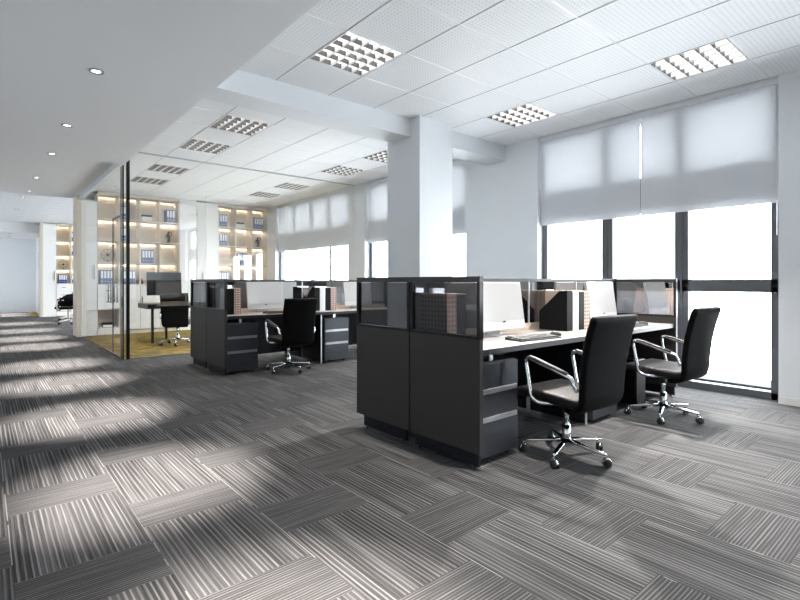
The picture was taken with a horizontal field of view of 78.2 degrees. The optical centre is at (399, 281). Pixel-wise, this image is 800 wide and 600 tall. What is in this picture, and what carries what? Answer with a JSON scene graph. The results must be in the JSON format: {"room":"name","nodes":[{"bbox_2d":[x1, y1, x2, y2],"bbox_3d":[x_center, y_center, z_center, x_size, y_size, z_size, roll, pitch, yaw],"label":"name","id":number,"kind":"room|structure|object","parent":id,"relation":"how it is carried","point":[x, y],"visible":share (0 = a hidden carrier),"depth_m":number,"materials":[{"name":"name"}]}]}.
{"room":"open-plan office","nodes":[
{"label":"open-plan office","id":0,"kind":"room"},
{"bbox_2d":[0,238,35,312],"bbox_3d":[-14.140,-0.475,20.230,8.000,3.350,0.150,0,0,-40],"label":"wall","id":1,"kind":"structure","parent":0,"point":[17,256],"depth_m":19.36,"materials":[{"name":"paint"}]},
{"bbox_2d":[0,221,38,239],"bbox_3d":[-14.798,-1.905,17.411,3.350,0.410,3.300,0,0,-40],"label":"ceiling","id":2,"kind":"structure","parent":0,"point":[19,230],"depth_m":16.95,"materials":[{"name":"paint"}]},
{"bbox_2d":[36,237,38,312],"bbox_3d":[-13.559,-0.425,18.593,0.130,3.250,3.100,0,0,-40],"label":"wall","id":3,"kind":"structure","parent":0,"point":[37,239],"depth_m":19.09,"materials":[{"name":"paint"}]},
{"bbox_2d":[38,252,38,313],"bbox_3d":[-13.181,0.050,17.996,0.063,2.300,1.000,0,0,-40],"label":"door","id":4,"kind":"structure","parent":3,"relation":"in","point":[38,252],"depth_m":18.34,"materials":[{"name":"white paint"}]},
{"bbox_2d":[39,222,42,316],"bbox_3d":[-12.460,-0.425,17.066,0.070,3.250,0.650,0,0,-40],"label":"trim","id":5,"kind":"structure","parent":3,"relation":"attached to","point":[40,223],"depth_m":16.81,"materials":[{"name":"brown wood"}]},
{"bbox_2d":[73,195,80,336],"bbox_3d":[-7.185,-0.345,10.946,0.080,3.090,0.550,0,0,-40],"label":"trim","id":6,"kind":"structure","parent":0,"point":[76,202],"depth_m":10.74,"materials":[{"name":"brown wood"}]},
{"bbox_2d":[83,193,93,200],"bbox_3d":[-5.589,-0.435,12.581,4.250,3.270,0.080,0,0,-40],"label":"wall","id":7,"kind":"structure","parent":0,"point":[90,197],"depth_m":11.26,"materials":[{"name":"paint"}]},
{"bbox_2d":[120,167,121,358],"bbox_3d":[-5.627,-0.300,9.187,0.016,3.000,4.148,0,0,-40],"label":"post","id":8,"kind":"structure","parent":0,"point":[120,167],"depth_m":7.69,"materials":[{"name":"black metal"}]},
{"bbox_2d":[79,164,124,199],"bbox_3d":[-5.816,-1.955,9.386,0.070,0.310,4.760,0,0,-40],"label":"trim","id":9,"kind":"structure","parent":8,"relation":"attached to","point":[114,168],"depth_m":8.84,"materials":[{"name":"paint"}]},
{"bbox_2d":[105,282,114,352],"bbox_3d":[-4.985,0.076,8.429,0.112,2.232,0.615,0,0,-40],"label":"door","id":10,"kind":"structure","parent":8,"relation":"in","point":[106,349],"depth_m":8.29,"materials":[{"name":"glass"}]},
{"bbox_2d":[110,215,119,357],"bbox_3d":[-4.574,0.071,7.945,0.112,2.242,0.605,0,0,-40],"label":"door","id":11,"kind":"structure","parent":8,"relation":"in","point":[112,286],"depth_m":8.17,"materials":[{"name":"clear glass"}]},
{"bbox_2d":[0,0,320,198],"bbox_3d":[-3.027,-1.955,3.530,3.350,0.310,17.300,0,0,-40],"label":"ceiling","id":12,"kind":"structure","parent":0,"point":[158,59],"depth_m":4.15,"materials":[{"name":"paint"}]},
{"bbox_2d":[61,124,72,127],"bbox_3d":[-3.821,-1.796,5.650,0.120,0.012,0.120,0,0,-40],"label":"recessed light","id":13,"kind":"object","parent":12,"relation":"in","point":[64,125],"visible":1,"depth_m":5.65,"materials":[{"name":"white"}]},
{"bbox_2d":[88,68,104,74],"bbox_3d":[-2.592,-1.796,4.200,0.120,0.012,0.120,0,0,-40],"label":"recessed light","id":14,"kind":"object","parent":12,"relation":"in","point":[91,70],"visible":1,"depth_m":4.20,"materials":[{"name":"white"}]},
{"bbox_2d":[179,199,195,329],"bbox_3d":[-5.408,-0.425,12.407,0.400,3.250,0.420,0,0,-40],"label":"wall","id":15,"kind":"structure","parent":0,"point":[187,208],"depth_m":12.24,"materials":[{"name":"white paint"}]},
{"bbox_2d":[122,152,354,359],"bbox_3d":[-2.622,-0.425,9.000,4.358,3.250,0.060,0,0,-40],"label":"glass wall","id":16,"kind":"structure","parent":0,"point":[128,162],"depth_m":7.62,"materials":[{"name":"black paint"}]},
{"bbox_2d":[0,312,799,599],"bbox_3d":[-4.913,1.257,9.273,8.100,0.126,28.700,0,0,-40],"label":"floor","id":17,"kind":"structure","parent":0,"point":[172,477],"depth_m":2.79,"materials":[{"name":"carpet"}]},
{"bbox_2d":[43,223,55,316],"bbox_3d":[-12.230,-0.410,17.143,0.370,3.220,0.430,0,0,-40],"label":"tall cabinet","id":18,"kind":"object","parent":17,"relation":"on","point":[49,230],"visible":1,"depth_m":17.00,"materials":[{"name":"white paint"}]},
{"bbox_2d":[54,295,72,324],"bbox_3d":[-9.482,0.775,14.104,0.630,0.849,0.640,0,0,4],"label":"chair","id":19,"kind":"object","parent":17,"relation":"on","point":[66,301],"visible":0.75,"depth_m":13.87,"materials":[{"name":"black leather"}]},
{"bbox_2d":[56,223,72,315],"bbox_3d":[-11.420,-0.420,17.826,1.740,3.240,0.436,0,0,-40],"label":"bookshelf","id":20,"kind":"object","parent":17,"relation":"on","point":[64,243],"visible":0.35,"depth_m":17.46,"materials":[{"name":"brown wood"}]},
{"bbox_2d":[57,294,72,319],"bbox_3d":[-10.387,0.775,15.437,0.630,0.849,0.640,0,0,-8],"label":"chair","id":21,"kind":"object","parent":17,"relation":"on","point":[60,318],"visible":0.3,"depth_m":15.31,"materials":[{"name":"black leather"}]},
{"bbox_2d":[81,200,96,336],"bbox_3d":[-6.997,-0.300,11.026,0.300,3.000,0.430,0,0,-40],"label":"tall cabinet","id":22,"kind":"object","parent":17,"relation":"on","point":[88,208],"visible":0.98,"depth_m":10.88,"materials":[{"name":"white paint"}]},
{"bbox_2d":[94,191,178,334],"bbox_3d":[-6.213,-0.420,11.687,1.740,3.240,0.436,0,0,-40],"label":"bookshelf","id":23,"kind":"object","parent":17,"relation":"on","point":[144,235],"visible":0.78,"depth_m":11.61,"materials":[{"name":"brown wood"}]},
{"bbox_2d":[98,270,103,283],"bbox_3d":[-6.799,-0.113,11.187,0.060,0.315,0.262,0,0,-40],"label":"ring binder","id":24,"kind":"object","parent":23,"relation":"on","point":[100,272],"visible":1,"depth_m":11.10,"materials":[{"name":"blue"}]},
{"bbox_2d":[104,270,106,283],"bbox_3d":[-6.751,-0.113,11.227,0.060,0.315,0.262,0,0,-40],"label":"ring binder","id":25,"kind":"object","parent":23,"relation":"on","point":[105,271],"visible":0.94,"depth_m":11.13,"materials":[{"name":"blue"}]},
{"bbox_2d":[101,322,111,327],"bbox_3d":[-6.692,0.980,11.261,0.220,0.100,0.226,0,0,-40],"label":"paper tray","id":26,"kind":"object","parent":23,"relation":"on","point":[104,324],"visible":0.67,"depth_m":11.17,"materials":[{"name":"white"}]},
{"bbox_2d":[107,270,109,283],"bbox_3d":[-6.703,-0.113,11.268,0.060,0.315,0.262,0,0,-40],"label":"ring binder","id":27,"kind":"object","parent":23,"relation":"on","point":[108,271],"visible":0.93,"depth_m":11.17,"materials":[{"name":"blue"}]},
{"bbox_2d":[132,270,134,283],"bbox_3d":[-6.308,-0.113,11.603,0.060,0.315,0.262,0,0,-40],"label":"ring binder","id":28,"kind":"object","parent":23,"relation":"on","point":[133,271],"visible":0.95,"depth_m":11.50,"materials":[{"name":"blue"}]},
{"bbox_2d":[141,250,144,262],"bbox_3d":[-6.151,-0.608,11.736,0.060,0.315,0.262,0,0,-40],"label":"ring binder","id":29,"kind":"object","parent":23,"relation":"on","point":[142,251],"visible":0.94,"depth_m":11.64,"materials":[{"name":"blue plastic"}]},
{"bbox_2d":[141,214,151,220],"bbox_3d":[-6.071,-1.522,11.766,0.230,0.145,0.212,0,0,-40],"label":"storage box","id":30,"kind":"object","parent":23,"relation":"on","point":[143,217],"visible":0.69,"depth_m":11.68,"materials":[{"name":"white cardboard"}]},
{"bbox_2d":[145,250,147,262],"bbox_3d":[-6.102,-0.608,11.777,0.060,0.315,0.262,0,0,-40],"label":"ring binder","id":31,"kind":"object","parent":23,"relation":"on","point":[146,251],"visible":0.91,"depth_m":11.68,"materials":[{"name":"blue plastic"}]},
{"bbox_2d":[148,250,150,262],"bbox_3d":[-6.054,-0.608,11.818,0.060,0.315,0.262,0,0,-40],"label":"ring binder","id":32,"kind":"object","parent":23,"relation":"on","point":[149,251],"visible":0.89,"depth_m":11.72,"materials":[{"name":"blue plastic"}]},
{"bbox_2d":[151,250,153,262],"bbox_3d":[-6.006,-0.608,11.859,0.060,0.315,0.262,0,0,-40],"label":"ring binder","id":33,"kind":"object","parent":23,"relation":"on","point":[152,251],"visible":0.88,"depth_m":11.76,"materials":[{"name":"blue plastic"}]},
{"bbox_2d":[164,210,168,221],"bbox_3d":[-5.735,-1.607,12.089,0.060,0.315,0.262,0,0,-40],"label":"ring binder","id":34,"kind":"object","parent":23,"relation":"on","point":[166,212],"visible":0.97,"depth_m":12.00,"materials":[{"name":"blue"}]},
{"bbox_2d":[165,231,171,242],"bbox_3d":[-5.685,-1.097,12.080,0.163,0.295,0.080,0,0,-40],"label":"ornament","id":35,"kind":"object","parent":23,"relation":"on","point":[168,236],"visible":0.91,"depth_m":12.06,"materials":[{"name":"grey metal"}]},
{"bbox_2d":[169,210,171,222],"bbox_3d":[-5.687,-1.607,12.130,0.060,0.315,0.262,0,0,-40],"label":"ring binder","id":36,"kind":"object","parent":23,"relation":"on","point":[170,211],"visible":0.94,"depth_m":12.03,"materials":[{"name":"blue"}]},
{"bbox_2d":[172,210,174,222],"bbox_3d":[-5.639,-1.607,12.170,0.060,0.315,0.262,0,0,-40],"label":"ring binder","id":37,"kind":"object","parent":23,"relation":"on","point":[173,211],"visible":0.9,"depth_m":12.07,"materials":[{"name":"blue"}]},
{"bbox_2d":[138,302,190,342],"bbox_3d":[-4.383,0.811,10.378,1.900,0.765,0.800,0,0,-40],"label":"table","id":38,"kind":"object","parent":17,"relation":"on","point":[152,306],"visible":0.38,"depth_m":9.58,"materials":[{"name":"black paint"}]},
{"bbox_2d":[146,272,181,302],"bbox_3d":[-4.824,0.115,10.063,0.660,0.628,0.190,0,0,-40],"label":"monitor","id":39,"kind":"object","parent":38,"relation":"on","point":[157,282],"visible":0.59,"depth_m":10.02,"materials":[{"name":"black paint"}]},
{"bbox_2d":[159,293,190,345],"bbox_3d":[-4.229,0.699,9.356,0.618,0.988,0.660,0,0,-15],"label":"swivel chair","id":40,"kind":"object","parent":17,"relation":"on","point":[174,312],"visible":0.84,"depth_m":9.10,"materials":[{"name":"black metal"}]},
{"bbox_2d":[196,202,218,278],"bbox_3d":[-5.026,-0.410,12.698,0.550,3.220,0.430,0,0,-40],"label":"column","id":41,"kind":"structure","parent":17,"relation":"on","point":[207,214],"depth_m":12.55,"materials":[{"name":"white paint"}]},
{"bbox_2d":[226,319,257,373],"bbox_3d":[-2.242,0.839,6.664,0.430,0.719,0.565,0,0,-40],"label":"drawer pedestal","id":42,"kind":"object","parent":17,"relation":"on","point":[242,335],"visible":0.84,"depth_m":6.45,"materials":[{"name":"grey metal"}]},
{"bbox_2d":[218,203,266,279],"bbox_3d":[-4.293,-0.420,13.316,1.356,3.240,0.436,0,0,-40],"label":"bookshelf","id":43,"kind":"object","parent":17,"relation":"on","point":[239,240],"visible":0.38,"depth_m":13.41,"materials":[{"name":"brown wood"}]},
{"bbox_2d":[219,214,221,225],"bbox_3d":[-4.747,-1.607,12.926,0.060,0.315,0.262,0,0,-40],"label":"ring binder","id":44,"kind":"object","parent":43,"relation":"on","point":[220,215],"visible":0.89,"depth_m":12.83,"materials":[{"name":"blue"}]},
{"bbox_2d":[219,233,221,244],"bbox_3d":[-4.747,-1.107,12.926,0.060,0.315,0.262,0,0,-40],"label":"ring binder","id":45,"kind":"object","parent":43,"relation":"on","point":[220,234],"visible":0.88,"depth_m":12.83,"materials":[{"name":"blue plastic"}]},
{"bbox_2d":[222,234,224,245],"bbox_3d":[-4.699,-1.107,12.967,0.060,0.315,0.262,0,0,-40],"label":"ring binder","id":46,"kind":"object","parent":43,"relation":"on","point":[223,235],"visible":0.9,"depth_m":12.87,"materials":[{"name":"blue plastic"}]},
{"bbox_2d":[222,214,224,225],"bbox_3d":[-4.699,-1.607,12.967,0.060,0.315,0.262,0,0,-40],"label":"ring binder","id":47,"kind":"object","parent":43,"relation":"on","point":[223,216],"visible":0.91,"depth_m":12.87,"materials":[{"name":"blue"}]},
{"bbox_2d":[237,253,239,264],"bbox_3d":[-4.387,-0.608,13.232,0.060,0.315,0.262,0,0,-40],"label":"ring binder","id":48,"kind":"object","parent":43,"relation":"on","point":[238,254],"visible":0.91,"depth_m":13.13,"materials":[{"name":"white plastic"}]},
{"bbox_2d":[237,222,243,227],"bbox_3d":[-4.338,-1.522,13.235,0.230,0.145,0.212,0,0,-40],"label":"storage box","id":49,"kind":"object","parent":43,"relation":"on","point":[239,224],"visible":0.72,"depth_m":13.16,"materials":[{"name":"white cardboard"}]},
{"bbox_2d":[244,254,246,264],"bbox_3d":[-4.243,-0.608,13.354,0.060,0.315,0.262,0,0,-40],"label":"ring binder","id":50,"kind":"object","parent":43,"relation":"on","point":[245,255],"visible":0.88,"depth_m":13.25,"materials":[{"name":"white plastic"}]},
{"bbox_2d":[253,217,256,228],"bbox_3d":[-4.027,-1.607,13.537,0.060,0.315,0.262,0,0,-40],"label":"ring binder","id":51,"kind":"object","parent":43,"relation":"on","point":[254,218],"visible":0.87,"depth_m":13.44,"materials":[{"name":"blue"}]},
{"bbox_2d":[190,279,387,375],"bbox_3d":[-1.459,0.582,7.774,3.152,1.237,1.345,0,0,-40],"label":"workstation","id":52,"kind":"object","parent":17,"relation":"on","point":[208,297],"visible":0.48,"depth_m":7.10,"materials":[{"name":"grey"}]},
{"bbox_2d":[227,288,233,314],"bbox_3d":[-2.374,0.261,6.734,0.094,0.356,0.287,0,0,-40],"label":"box file","id":53,"kind":"object","parent":52,"relation":"on","point":[230,291],"visible":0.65,"depth_m":6.62,"materials":[{"name":"black plastic"}]},
{"bbox_2d":[234,288,240,313],"bbox_3d":[-2.299,0.261,6.798,0.094,0.356,0.287,0,0,-40],"label":"box file","id":54,"kind":"object","parent":52,"relation":"on","point":[237,291],"visible":0.6,"depth_m":6.69,"materials":[{"name":"beige cardboard"}]},
{"bbox_2d":[246,282,283,312],"bbox_3d":[-1.950,0.219,7.093,0.550,0.439,0.161,0,0,-40],"label":"desktop monitor","id":55,"kind":"object","parent":52,"relation":"on","point":[261,296],"visible":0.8,"depth_m":7.06,"materials":[{"name":"grey plastic"}]},
{"bbox_2d":[263,311,282,313],"bbox_3d":[-1.687,0.424,6.921,0.450,0.029,0.160,0,0,-40],"label":"keyboard","id":56,"kind":"object","parent":52,"relation":"on","point":[264,312],"visible":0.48,"depth_m":6.82,"materials":[{"name":"black plastic"}]},
{"bbox_2d":[227,311,323,318],"bbox_3d":[-1.867,0.458,6.987,1.436,0.040,0.632,0,0,-40],"label":"countertop","id":57,"kind":"structure","parent":52,"relation":"on","point":[244,315],"depth_m":6.64,"materials":[{"name":"grey laminate"}]},
{"bbox_2d":[306,287,324,310],"bbox_3d":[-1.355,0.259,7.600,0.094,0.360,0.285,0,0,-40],"label":"magazine file","id":58,"kind":"object","parent":52,"relation":"on","point":[314,292],"visible":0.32,"depth_m":7.51,"materials":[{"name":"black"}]},
{"bbox_2d":[325,287,330,309],"bbox_3d":[-1.205,0.261,7.726,0.094,0.356,0.287,0,0,-40],"label":"box file","id":59,"kind":"object","parent":52,"relation":"on","point":[327,289],"visible":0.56,"depth_m":7.62,"materials":[{"name":"black"}]},
{"bbox_2d":[331,287,335,309],"bbox_3d":[-1.130,0.261,7.789,0.094,0.356,0.287,0,0,-40],"label":"box file","id":60,"kind":"object","parent":52,"relation":"on","point":[333,289],"visible":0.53,"depth_m":7.68,"materials":[{"name":"beige cardboard"}]},
{"bbox_2d":[319,308,356,314],"bbox_3d":[-0.693,0.458,7.983,1.636,0.040,0.632,0,0,-40],"label":"countertop","id":61,"kind":"structure","parent":52,"relation":"on","point":[342,310],"depth_m":7.50,"materials":[{"name":"grey laminate"}]},
{"bbox_2d":[342,282,369,308],"bbox_3d":[-0.712,0.219,8.168,0.550,0.439,0.161,0,0,-40],"label":"desktop monitor","id":62,"kind":"object","parent":52,"relation":"on","point":[349,288],"visible":0.44,"depth_m":8.05,"materials":[{"name":"grey plastic"}]},
{"bbox_2d":[264,298,317,373],"bbox_3d":[-1.476,0.705,6.641,0.618,0.988,0.660,0,0,-41],"label":"swivel chair","id":63,"kind":"object","parent":17,"relation":"on","point":[298,318],"visible":1,"depth_m":6.45,"materials":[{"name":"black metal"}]},
{"bbox_2d":[322,314,347,361],"bbox_3d":[-1.129,0.839,7.608,0.430,0.719,0.565,0,0,-40],"label":"drawer pedestal","id":64,"kind":"object","parent":17,"relation":"on","point":[334,328],"visible":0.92,"depth_m":7.38,"materials":[{"name":"grey metal"}]},
{"bbox_2d":[481,355,517,459],"bbox_3d":[0.488,0.839,3.538,0.430,0.719,0.565,0,0,-40],"label":"drawer pedestal","id":65,"kind":"object","parent":17,"relation":"on","point":[500,373],"visible":0.47,"depth_m":3.34,"materials":[{"name":"grey metal"}]},
{"bbox_2d":[357,276,677,468],"bbox_3d":[1.271,0.582,4.647,3.152,1.237,1.345,0,0,-40],"label":"workstation","id":66,"kind":"object","parent":17,"relation":"on","point":[422,343],"visible":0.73,"depth_m":3.74,"materials":[{"name":"black"}]},
{"bbox_2d":[476,282,524,336],"bbox_3d":[0.817,0.219,4.023,0.550,0.439,0.161,0,0,-40],"label":"desktop monitor","id":67,"kind":"object","parent":66,"relation":"on","point":[502,301],"visible":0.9,"depth_m":4.00,"materials":[{"name":"grey plastic"}]},
{"bbox_2d":[505,333,560,341],"bbox_3d":[1.028,0.424,3.782,0.450,0.029,0.160,0,0,-33],"label":"keyboard","id":68,"kind":"object","parent":66,"relation":"on","point":[541,336],"visible":1,"depth_m":3.72,"materials":[{"name":"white plastic"}]},
{"bbox_2d":[483,329,585,355],"bbox_3d":[0.863,0.458,3.861,1.436,0.040,0.632,0,0,-40],"label":"countertop","id":69,"kind":"structure","parent":66,"relation":"on","point":[492,345],"depth_m":3.63,"materials":[{"name":"grey laminate"}]},
{"bbox_2d":[539,291,572,330],"bbox_3d":[1.428,0.259,4.512,0.094,0.360,0.285,0,0,-40],"label":"magazine file","id":70,"kind":"object","parent":66,"relation":"on","point":[557,314],"visible":0.97,"depth_m":4.44,"materials":[{"name":"black plastic"}]},
{"bbox_2d":[550,331,561,335],"bbox_3d":[1.275,0.418,4.032,0.100,0.036,0.058,0,0,44],"label":"computer mouse","id":71,"kind":"object","parent":66,"relation":"on","point":[552,332],"visible":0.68,"depth_m":4.01,"materials":[{"name":"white plastic"}]},
{"bbox_2d":[545,291,578,330],"bbox_3d":[1.503,0.261,4.574,0.094,0.356,0.287,0,0,-40],"label":"box file","id":72,"kind":"object","parent":66,"relation":"on","point":[549,295],"visible":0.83,"depth_m":4.48,"materials":[{"name":"white"}]},
{"bbox_2d":[556,290,583,329],"bbox_3d":[1.578,0.261,4.638,0.094,0.356,0.287,0,0,-40],"label":"box file","id":73,"kind":"object","parent":66,"relation":"on","point":[581,293],"visible":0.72,"depth_m":4.53,"materials":[{"name":"black"}]},
{"bbox_2d":[557,290,589,328],"bbox_3d":[1.653,0.261,4.701,0.094,0.356,0.287,0,0,-40],"label":"box file","id":74,"kind":"object","parent":66,"relation":"on","point":[586,293],"visible":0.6,"depth_m":4.60,"materials":[{"name":"beige cardboard"}]},
{"bbox_2d":[584,282,616,318],"bbox_3d":[2.063,0.219,5.081,0.550,0.439,0.161,0,0,-40],"label":"desktop monitor","id":75,"kind":"object","parent":66,"relation":"on","point":[602,298],"visible":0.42,"depth_m":5.05,"materials":[{"name":"grey plastic"}]},
{"bbox_2d":[533,322,673,333],"bbox_3d":[2.037,0.458,4.857,1.636,0.040,0.632,0,0,-40],"label":"countertop","id":76,"kind":"structure","parent":66,"relation":"on","point":[652,326],"depth_m":4.74,"materials":[{"name":"grey laminate"}]},
{"bbox_2d":[634,323,648,327],"bbox_3d":[2.248,0.424,4.817,0.450,0.029,0.160,0,0,-37],"label":"keyboard","id":77,"kind":"object","parent":66,"relation":"on","point":[636,324],"visible":0.22,"depth_m":4.84,"materials":[{"name":"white plastic"}]},
{"bbox_2d":[518,314,636,468],"bbox_3d":[1.190,0.705,3.374,0.618,0.988,0.660,0,0,-36],"label":"swivel chair","id":78,"kind":"object","parent":17,"relation":"on","point":[600,385],"visible":1,"depth_m":3.18,"materials":[{"name":"black leather"}]},
{"bbox_2d":[587,404,616,421],"bbox_3d":[1.601,0.839,4.482,0.430,0.719,0.565,0,0,-40],"label":"drawer pedestal","id":79,"kind":"object","parent":17,"relation":"on","point":[592,415],"visible":0.16,"depth_m":4.22,"materials":[{"name":"grey metal"}]},
{"bbox_2d":[620,356,644,403],"bbox_3d":[2.189,0.975,4.933,0.200,0.450,0.448,0,0,-40],"label":"computer tower","id":80,"kind":"object","parent":17,"relation":"on","point":[634,382],"visible":0.36,"depth_m":4.75,"materials":[{"name":"black paint"}]},
{"bbox_2d":[624,306,720,424],"bbox_3d":[2.385,0.705,4.355,0.618,0.988,0.660,0,0,-37],"label":"swivel chair","id":81,"kind":"object","parent":17,"relation":"on","point":[697,342],"visible":0.99,"depth_m":4.17,"materials":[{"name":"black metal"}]},
{"bbox_2d":[0,0,799,223],"bbox_3d":[-4.891,-2.050,9.269,8.750,0.001,29.565,0,0,-40],"label":"ceiling","id":82,"kind":"structure","parent":0,"point":[401,25],"depth_m":4.88,"materials":[{"name":"tile"}]},
{"bbox_2d":[130,176,169,184],"bbox_3d":[-5.077,-2.111,9.972,0.625,0.129,0.657,0,0,-40],"label":"ceiling light","id":83,"kind":"object","parent":82,"relation":"attached to","point":[137,179],"visible":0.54,"depth_m":10.02,"materials":[{"name":"grey"}]},
{"bbox_2d":[146,164,190,174],"bbox_3d":[-4.227,-2.111,8.970,0.625,0.129,0.657,0,0,-40],"label":"ceiling light","id":84,"kind":"object","parent":82,"relation":"attached to","point":[155,167],"visible":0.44,"depth_m":9.01,"materials":[{"name":"grey metal"}]},
{"bbox_2d":[178,138,233,154],"bbox_3d":[-2.953,-2.111,7.467,0.625,0.129,0.657,0,0,-40],"label":"ceiling light","id":85,"kind":"object","parent":82,"relation":"attached to","point":[192,144],"visible":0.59,"depth_m":7.50,"materials":[{"name":"grey metal"}]},
{"bbox_2d":[207,115,272,135],"bbox_3d":[-2.103,-2.111,6.465,0.625,0.129,0.657,0,0,-40],"label":"ceiling light","id":86,"kind":"object","parent":82,"relation":"attached to","point":[228,123],"visible":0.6,"depth_m":6.50,"materials":[{"name":"grey metal"}]},
{"bbox_2d":[247,192,281,197],"bbox_3d":[-3.171,-2.111,11.589,0.625,0.129,0.657,0,0,-40],"label":"ceiling light","id":87,"kind":"object","parent":82,"relation":"attached to","point":[257,194],"visible":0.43,"depth_m":11.65,"materials":[{"name":"grey metal"}]},
{"bbox_2d":[273,183,312,190],"bbox_3d":[-2.321,-2.111,10.587,0.625,0.129,0.657,0,0,-40],"label":"ceiling light","id":88,"kind":"object","parent":82,"relation":"attached to","point":[289,186],"visible":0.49,"depth_m":10.64,"materials":[{"name":"grey metal"}]},
{"bbox_2d":[320,165,366,175],"bbox_3d":[-1.046,-2.111,9.084,0.625,0.129,0.657,0,0,-40],"label":"ceiling light","id":89,"kind":"object","parent":82,"relation":"attached to","point":[338,170],"visible":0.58,"depth_m":9.13,"materials":[{"name":"grey metal"}]},
{"bbox_2d":[307,31,404,76],"bbox_3d":[-0.403,-2.111,4.460,0.625,0.129,0.657,0,0,-40],"label":"ceiling light","id":90,"kind":"object","parent":82,"relation":"attached to","point":[352,53],"visible":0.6,"depth_m":4.49,"materials":[{"name":"white metal"}]},
{"bbox_2d":[362,150,387,163],"bbox_3d":[-0.196,-2.111,8.082,0.625,0.129,0.657,0,0,-40],"label":"ceiling light","id":91,"kind":"object","parent":82,"relation":"attached to","point":[382,156],"visible":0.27,"depth_m":8.13,"materials":[{"name":"grey metal"}]},
{"bbox_2d":[33,0,769,223],"bbox_3d":[-4.047,-2.050,10.415,4.700,0.005,24.978,0,0,-40],"label":"trim","id":92,"kind":"structure","parent":82,"relation":"attached to","point":[552,1],"depth_m":5.08,"materials":[{"name":"white metal"}]},
{"bbox_2d":[115,0,799,205],"bbox_3d":[0.106,-2.049,5.793,4.381,0.006,17.800,0,0,-40],"label":"trim","id":93,"kind":"structure","parent":82,"relation":"attached to","point":[390,0],"depth_m":4.97,"materials":[{"name":"grey metal"}]},
{"bbox_2d":[485,103,557,127],"bbox_3d":[1.504,-2.111,6.077,0.625,0.129,0.657,0,0,-40],"label":"ceiling light","id":94,"kind":"object","parent":82,"relation":"attached to","point":[528,113],"visible":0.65,"depth_m":6.11,"materials":[{"name":"grey metal"}]},
{"bbox_2d":[648,38,750,81],"bbox_3d":[2.779,-2.111,4.574,0.625,0.129,0.657,0,0,-40],"label":"ceiling light","id":95,"kind":"object","parent":82,"relation":"attached to","point":[723,53],"visible":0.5,"depth_m":4.59,"materials":[{"name":"grey metal"}]},
{"bbox_2d":[388,115,451,282],"bbox_3d":[0.260,-0.435,6.481,0.580,3.270,0.630,0,0,-40],"label":"wall column","id":96,"kind":"structure","parent":0,"point":[420,164],"depth_m":6.24,"materials":[{"name":"paint"}]},
{"bbox_2d":[267,69,799,398],"bbox_3d":[-1.943,-0.475,11.792,0.290,3.350,28.500,0,0,-40],"label":"wall","id":97,"kind":"structure","parent":0,"point":[504,228],"depth_m":7.17,"materials":[{"name":"paint"}]},
{"bbox_2d":[280,247,335,279],"bbox_3d":[-2.106,-0.380,12.014,0.112,3.160,3.450,0,0,-40],"label":"window","id":98,"kind":"structure","parent":97,"relation":"in","point":[332,250],"depth_m":11.96,"materials":[{"name":"glass"}]},
{"bbox_2d":[277,188,347,251],"bbox_3d":[-2.163,-1.258,11.966,0.090,1.576,3.410,0,0,-40],"label":"roller blind","id":99,"kind":"object","parent":97,"relation":"attached to","point":[320,221],"visible":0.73,"depth_m":11.81,"materials":[{"name":"fabric"}]},
{"bbox_2d":[203,70,504,164],"bbox_3d":[-0.205,-1.968,6.140,4.370,0.285,0.370,0,0,-40],"label":"ceiling beam","id":100,"kind":"structure","parent":97,"relation":"attached to","point":[242,89],"depth_m":5.46,"materials":[{"name":"paint"}]},
{"bbox_2d":[370,243,375,276],"bbox_3d":[0.300,-0.380,9.177,0.112,3.160,2.770,0,0,-40],"label":"window","id":101,"kind":"structure","parent":97,"relation":"in","point":[372,245],"depth_m":10.18,"materials":[{"name":"white glass"}]},
{"bbox_2d":[367,178,387,242],"bbox_3d":[-0.423,-1.420,9.915,0.090,1.247,0.657,0,0,-40],"label":"roller blind","id":102,"kind":"object","parent":97,"relation":"attached to","point":[377,210],"depth_m":9.90,"materials":[{"name":"fabric"}]},
{"bbox_2d":[452,159,465,234],"bbox_3d":[1.015,-1.419,8.219,0.090,1.245,0.293,0,0,-40],"label":"roller blind","id":103,"kind":"object","parent":97,"relation":"attached to","point":[458,166],"depth_m":8.22,"materials":[{"name":"fabric"}]},
{"bbox_2d":[542,121,777,400],"bbox_3d":[2.971,-0.380,6.027,0.112,3.160,2.770,0,0,-40],"label":"window","id":104,"kind":"structure","parent":97,"relation":"in","point":[686,285],"depth_m":5.60,"materials":[{"name":"glass"}]},
{"bbox_2d":[540,113,640,225],"bbox_3d":[2.472,-1.423,6.501,0.090,1.246,1.397,0,0,-40],"label":"roller blind","id":105,"kind":"object","parent":104,"relation":"attached to","point":[592,172],"visible":0.88,"depth_m":6.43,"materials":[{"name":"fabric"}]},
{"bbox_2d":[640,77,777,234],"bbox_3d":[3.365,-1.258,5.449,0.090,1.576,1.359,0,0,-40],"label":"roller blind","id":106,"kind":"object","parent":104,"relation":"attached to","point":[720,149],"visible":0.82,"depth_m":5.37,"materials":[{"name":"fabric"}]},
{"bbox_2d":[693,373,770,389],"bbox_3d":[-0.513,1.255,10.710,0.470,0.290,23.400,0,0,-40],"label":"windowsill","id":107,"kind":"structure","parent":97,"relation":"attached to","point":[709,377],"depth_m":5.54,"materials":[{"name":"grey stone"}]},
{"bbox_2d":[778,396,799,406],"bbox_3d":[-2.057,1.165,11.694,0.014,0.070,28.499,0,0,-40],"label":"baseboard","id":108,"kind":"structure","parent":97,"relation":"attached to","point":[781,400],"depth_m":4.79,"materials":[{"name":"white paint"}]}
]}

